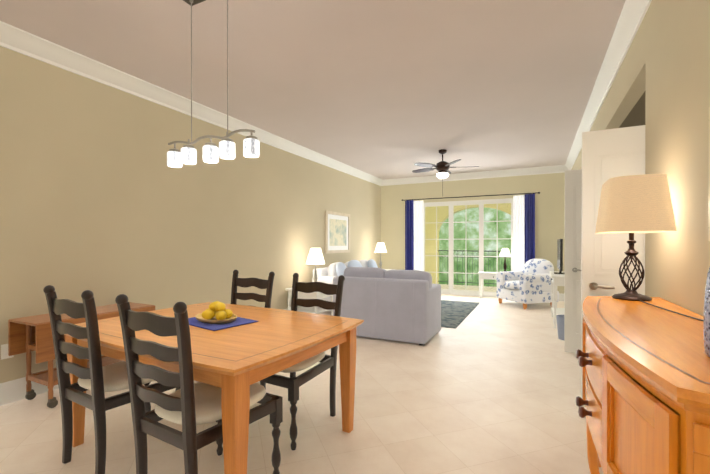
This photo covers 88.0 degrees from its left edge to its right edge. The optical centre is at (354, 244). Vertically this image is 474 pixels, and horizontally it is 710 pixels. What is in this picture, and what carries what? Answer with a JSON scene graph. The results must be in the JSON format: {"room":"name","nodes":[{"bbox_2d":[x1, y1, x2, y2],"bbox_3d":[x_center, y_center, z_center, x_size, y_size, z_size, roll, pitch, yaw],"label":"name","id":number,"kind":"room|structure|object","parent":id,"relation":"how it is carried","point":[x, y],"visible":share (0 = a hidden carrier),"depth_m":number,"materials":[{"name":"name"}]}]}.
{"room":"living room","nodes":[
{"label":"living room","id":0,"kind":"room"},
{"bbox_2d":[0,46,380,382],"bbox_3d":[-2.000,-0.224,4.546,0.120,2.950,12.190,0,0,26],"label":"wall","id":1,"kind":"structure","parent":0,"point":[102,201],"depth_m":3.83,"materials":[{"name":"paint"}]},
{"bbox_2d":[1,344,13,359],"bbox_3d":[-2.741,0.843,2.899,0.008,0.115,0.075,0,0,26],"label":"electrical outlet","id":2,"kind":"object","parent":1,"relation":"attached to","point":[4,351],"visible":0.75,"depth_m":2.88,"materials":[{"name":"white plastic"}]},
{"bbox_2d":[0,306,300,405],"bbox_3d":[-1.938,1.166,4.520,0.018,0.170,11.950,0,0,26],"label":"baseboard","id":3,"kind":"structure","parent":1,"relation":"attached to","point":[12,391],"depth_m":2.94,"materials":[{"name":"white"}]},
{"bbox_2d":[0,21,383,185],"bbox_3d":[-1.902,-1.624,4.494,0.100,0.150,11.950,0,0,26],"label":"crown molding","id":4,"kind":"structure","parent":1,"relation":"attached to","point":[13,38],"depth_m":3.80,"materials":[{"name":"white"}]},
{"bbox_2d":[325,211,349,253],"bbox_3d":[-0.348,-0.243,7.723,0.030,0.850,1.030,0,0,26],"label":"picture frame","id":5,"kind":"object","parent":1,"relation":"attached to","point":[337,232],"visible":1,"depth_m":7.69,"materials":[{"name":"white wood"}]},
{"bbox_2d":[0,294,603,473],"bbox_3d":[1.104,1.315,2.954,7.100,0.120,12.070,0,0,26],"label":"floor","id":6,"kind":"structure","parent":0,"point":[489,385],"depth_m":2.63,"materials":[{"name":"tile"}]},
{"bbox_2d":[8,302,154,407],"bbox_3d":[-2.317,0.919,3.206,0.432,0.668,0.940,0,0,26],"label":"cart","id":7,"kind":"object","parent":6,"relation":"on","point":[27,335],"visible":0.52,"depth_m":2.92,"materials":[{"name":"brown wood"}]},
{"bbox_2d":[43,285,176,473],"bbox_3d":[-1.401,0.744,2.211,0.496,1.028,0.610,0,0,30],"label":"chair","id":8,"kind":"object","parent":6,"relation":"on","point":[97,379],"visible":0.77,"depth_m":1.99,"materials":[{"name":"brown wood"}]},
{"bbox_2d":[115,294,282,473],"bbox_3d":[-0.758,0.745,1.843,0.496,1.028,0.610,0,0,30],"label":"chair","id":9,"kind":"object","parent":6,"relation":"on","point":[189,405],"visible":0.83,"depth_m":1.65,"materials":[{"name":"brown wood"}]},
{"bbox_2d":[64,302,363,473],"bbox_3d":[-0.899,0.886,2.396,1.632,0.741,1.226,0,0,26],"label":"dining table","id":10,"kind":"object","parent":6,"relation":"on","point":[234,363],"visible":0.71,"depth_m":2.02,"materials":[{"name":"brown wood"}]},
{"bbox_2d":[188,301,257,330],"bbox_3d":[-0.926,0.449,2.452,0.460,0.132,0.330,0,0,36],"label":"centerpiece","id":11,"kind":"object","parent":10,"relation":"on","point":[215,315],"visible":1,"depth_m":2.39,"materials":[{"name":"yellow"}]},
{"bbox_2d":[175,270,274,421],"bbox_3d":[-1.027,0.742,2.963,0.496,1.028,0.610,0,0,30],"label":"chair","id":12,"kind":"object","parent":6,"relation":"on","point":[259,283],"visible":0.35,"depth_m":3.19,"materials":[{"name":"black wood"}]},
{"bbox_2d":[260,273,344,450],"bbox_3d":[-0.428,0.743,2.606,0.496,1.028,0.610,0,0,30],"label":"chair","id":13,"kind":"object","parent":6,"relation":"on","point":[293,383],"visible":0.54,"depth_m":2.67,"materials":[{"name":"black wood"}]},
{"bbox_2d":[285,287,332,315],"bbox_3d":[-0.733,0.987,6.171,0.620,0.520,0.620,0,0,26],"label":"end table","id":14,"kind":"object","parent":6,"relation":"on","point":[314,295],"visible":0.31,"depth_m":5.99,"materials":[{"name":"white paint"}]},
{"bbox_2d":[306,248,324,281],"bbox_3d":[-0.675,0.396,6.286,0.330,0.659,0.330,0,0,26],"label":"lamp","id":15,"kind":"object","parent":14,"relation":"on","point":[315,256],"visible":0.85,"depth_m":6.19,"materials":[{"name":"white fabric"}]},
{"bbox_2d":[312,259,387,310],"bbox_3d":[0.087,0.776,7.517,0.900,0.933,2.208,0,0,26],"label":"sofa","id":16,"kind":"object","parent":6,"relation":"on","point":[329,273],"visible":0.21,"depth_m":6.79,"materials":[{"name":"white fabric"}]},
{"bbox_2d":[333,267,440,345],"bbox_3d":[0.453,0.784,5.133,1.325,0.930,0.834,0,0,26],"label":"loveseat","id":17,"kind":"object","parent":6,"relation":"on","point":[400,305],"visible":0.88,"depth_m":4.73,"materials":[{"name":"grey fabric"}]},
{"bbox_2d":[441,300,478,327],"bbox_3d":[1.325,1.238,6.964,1.650,0.012,2.580,0,0,26],"label":"rug","id":18,"kind":"object","parent":6,"relation":"on","point":[454,314],"visible":0.44,"depth_m":6.74,"materials":[{"name":"carpet"}]},
{"bbox_2d":[478,272,507,300],"bbox_3d":[3.159,0.941,8.344,0.660,0.600,0.320,0,0,26],"label":"console table","id":19,"kind":"object","parent":6,"relation":"on","point":[488,275],"visible":0.44,"depth_m":8.34,"materials":[{"name":"white paint"}]},
{"bbox_2d":[499,248,510,270],"bbox_3d":[3.366,0.365,8.241,0.240,0.549,0.240,0,0,26],"label":"lamp","id":20,"kind":"object","parent":19,"relation":"on","point":[505,252],"visible":0.81,"depth_m":8.19,"materials":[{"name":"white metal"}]},
{"bbox_2d":[496,259,558,308],"bbox_3d":[3.486,0.769,7.484,0.850,0.947,0.890,0,0,-17],"label":"armchair","id":21,"kind":"object","parent":6,"relation":"on","point":[530,283],"visible":0.85,"depth_m":7.21,"materials":[{"name":"white fabric"}]},
{"bbox_2d":[549,271,564,327],"bbox_3d":[3.326,0.858,5.798,0.430,0.780,1.000,0,0,26],"label":"tv stand","id":22,"kind":"object","parent":6,"relation":"on","point":[557,280],"visible":0.35,"depth_m":5.46,"materials":[{"name":"white paint"}]},
{"bbox_2d":[554,239,564,273],"bbox_3d":[3.259,0.192,5.830,0.180,0.549,0.800,0,0,26],"label":"tv","id":23,"kind":"object","parent":22,"relation":"on","point":[560,254],"visible":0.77,"depth_m":5.62,"materials":[{"name":"black plastic"}]},
{"bbox_2d":[556,315,563,339],"bbox_3d":[2.790,1.100,4.837,0.250,0.300,0.250,0,0,26],"label":"waste bin","id":24,"kind":"object","parent":6,"relation":"on","point":[560,323],"visible":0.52,"depth_m":4.80,"materials":[{"name":"blue"}]},
{"bbox_2d":[576,296,709,473],"bbox_3d":[1.153,0.785,1.440,0.489,0.953,1.804,0,0,26],"label":"sideboard","id":25,"kind":"object","parent":6,"relation":"on","point":[645,400],"visible":1,"depth_m":1.09,"materials":[{"name":"brown wood"}]},
{"bbox_2d":[595,174,676,300],"bbox_3d":[1.554,-0.025,2.065,0.310,0.664,0.500,0,0,26],"label":"lamp","id":26,"kind":"object","parent":25,"relation":"on","point":[631,205],"visible":1,"depth_m":1.89,"materials":[{"name":"beige fabric"}]},
{"bbox_2d":[639,300,703,320],"bbox_3d":[1.455,0.304,1.679,0.130,0.006,0.621,0,0,26],"label":"lamp cord","id":27,"kind":"object","parent":25,"relation":"on","point":[672,311],"visible":0.94,"depth_m":1.65,"materials":[{"name":"brown plastic"}]},
{"bbox_2d":[703,267,709,356],"bbox_3d":[1.019,0.154,0.991,0.114,0.310,0.114,0,0,26],"label":"vase","id":28,"kind":"object","parent":25,"relation":"on","point":[706,329],"visible":0.98,"depth_m":1.01,"materials":[{"name":"ceramic"}]},
{"bbox_3d":[0.636,0.929,8.958,0.550,0.620,0.550,0,0,26],"label":"end table","id":29,"kind":"object","parent":6,"relation":"on","visible":0},
{"bbox_2d":[375,243,386,268],"bbox_3d":[0.625,0.288,8.923,0.300,0.659,0.300,0,0,26],"label":"lamp","id":30,"kind":"object","parent":29,"relation":"on","point":[380,248],"visible":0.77,"depth_m":8.84,"materials":[{"name":"white fabric"}]},
{"bbox_2d":[0,0,625,179],"bbox_3d":[1.130,-1.745,2.999,7.100,0.100,12.190,0,0,26],"label":"ceiling","id":31,"kind":"structure","parent":0,"point":[388,89],"depth_m":3.47,"materials":[{"name":"paint"}]},
{"bbox_2d":[167,0,259,167],"bbox_3d":[-0.962,-1.119,2.421,0.800,1.146,0.125,0,0,26],"label":"pendant light","id":32,"kind":"object","parent":31,"relation":"hanging from","point":[187,154],"visible":1,"depth_m":2.40,"materials":[{"name":"white glass"}]},
{"bbox_2d":[412,149,478,196],"bbox_3d":[1.606,-1.284,6.716,1.232,0.839,1.186,0,0,26],"label":"ceiling fan","id":33,"kind":"object","parent":31,"relation":"hanging from","point":[442,168],"visible":1,"depth_m":6.60,"materials":[{"name":"brown metal"}]},
{"bbox_2d":[381,172,564,293],"bbox_3d":[2.749,-0.236,8.934,4.520,2.950,0.120,0,0,26],"label":"wall","id":34,"kind":"structure","parent":0,"point":[550,214],"depth_m":8.68,"materials":[{"name":"paint"}]},
{"bbox_2d":[423,198,512,296],"bbox_3d":[2.700,0.089,8.948,2.220,2.300,0.080,0,0,26],"label":"sliding glass door","id":35,"kind":"structure","parent":34,"relation":"in","point":[451,239],"depth_m":8.94,"materials":[{"name":"white"}]},
{"bbox_2d":[401,192,539,270],"bbox_3d":[2.654,0.031,8.831,3.202,2.377,0.148,0,0,26],"label":"drapes","id":36,"kind":"object","parent":34,"relation":"hanging from","point":[523,229],"visible":0.83,"depth_m":8.33,"materials":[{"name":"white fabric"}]},
{"bbox_2d":[384,165,563,185],"bbox_3d":[2.651,-1.636,8.856,4.170,0.150,0.100,0,0,26],"label":"crown molding","id":37,"kind":"structure","parent":34,"relation":"attached to","point":[557,168],"depth_m":8.68,"materials":[{"name":"white"}]},
{"bbox_2d":[559,293,563,300],"bbox_3d":[4.167,1.156,8.162,1.010,0.170,0.018,0,0,26],"label":"baseboard","id":38,"kind":"structure","parent":34,"relation":"attached to","point":[561,296],"depth_m":7.99,"materials":[{"name":"white wood"}]},
{"bbox_2d":[619,90,645,127],"bbox_3d":[3.071,-0.220,2.938,1.360,2.950,3.850,0,0,26],"label":"wall","id":39,"kind":"structure","parent":0,"point":[635,116],"depth_m":3.54,"materials":[{"name":"beige paint"}]},
{"bbox_2d":[571,0,709,315],"bbox_3d":[2.054,-0.219,2.548,0.120,2.950,11.950,0,0,26],"label":"wall","id":40,"kind":"structure","parent":0,"point":[665,64],"depth_m":1.93,"materials":[{"name":"paint"}]},
{"bbox_2d":[564,169,581,352],"bbox_3d":[2.633,0.196,4.142,0.470,2.088,0.155,0,0,26],"label":"door leaf","id":41,"kind":"structure","parent":40,"relation":"in","point":[573,258],"depth_m":4.19,"materials":[{"name":"white wood"}]},
{"bbox_2d":[564,0,651,171],"bbox_3d":[1.955,-1.619,2.593,0.100,0.150,11.950,0,0,26],"label":"crown molding","id":42,"kind":"structure","parent":40,"relation":"attached to","point":[631,17],"depth_m":3.26,"materials":[{"name":"white"}]},
{"bbox_2d":[581,125,644,417],"bbox_3d":[1.848,0.220,2.550,0.470,2.048,0.155,0,0,26],"label":"door leaf","id":43,"kind":"structure","parent":40,"relation":"in","point":[607,154],"depth_m":2.57,"materials":[{"name":"white wood"}]},
{"bbox_2d":[708,107,709,240],"bbox_3d":[1.249,-0.280,1.094,0.035,0.540,0.830,0,0,26],"label":"mirror","id":44,"kind":"object","parent":40,"relation":"attached to","point":[709,184],"visible":1,"depth_m":1.46,"materials":[{"name":"brown wood"}]},
{"label":"outside","id":45,"kind":"structure","parent":0,"visible":0},
{"bbox_2d":[425,203,510,296],"bbox_3d":[3.242,-0.064,9.957,4.900,2.840,2.150,0,0,26],"label":"wall","id":46,"kind":"structure","parent":45,"point":[430,262],"depth_m":11.27,"materials":[{"name":"paint"}]},
{"bbox_2d":[438,250,510,286],"bbox_3d":[3.619,0.709,10.826,2.360,1.050,0.030,0,0,26],"label":"railing","id":47,"kind":"object","parent":46,"relation":"on","point":[462,254],"depth_m":10.95,"materials":[{"name":"grey metal"}]},
{"bbox_2d":[439,207,510,286],"bbox_3d":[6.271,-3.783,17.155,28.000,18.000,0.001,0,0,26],"label":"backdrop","id":48,"kind":"structure","parent":45,"point":[462,229],"depth_m":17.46,"materials":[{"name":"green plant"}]}
]}

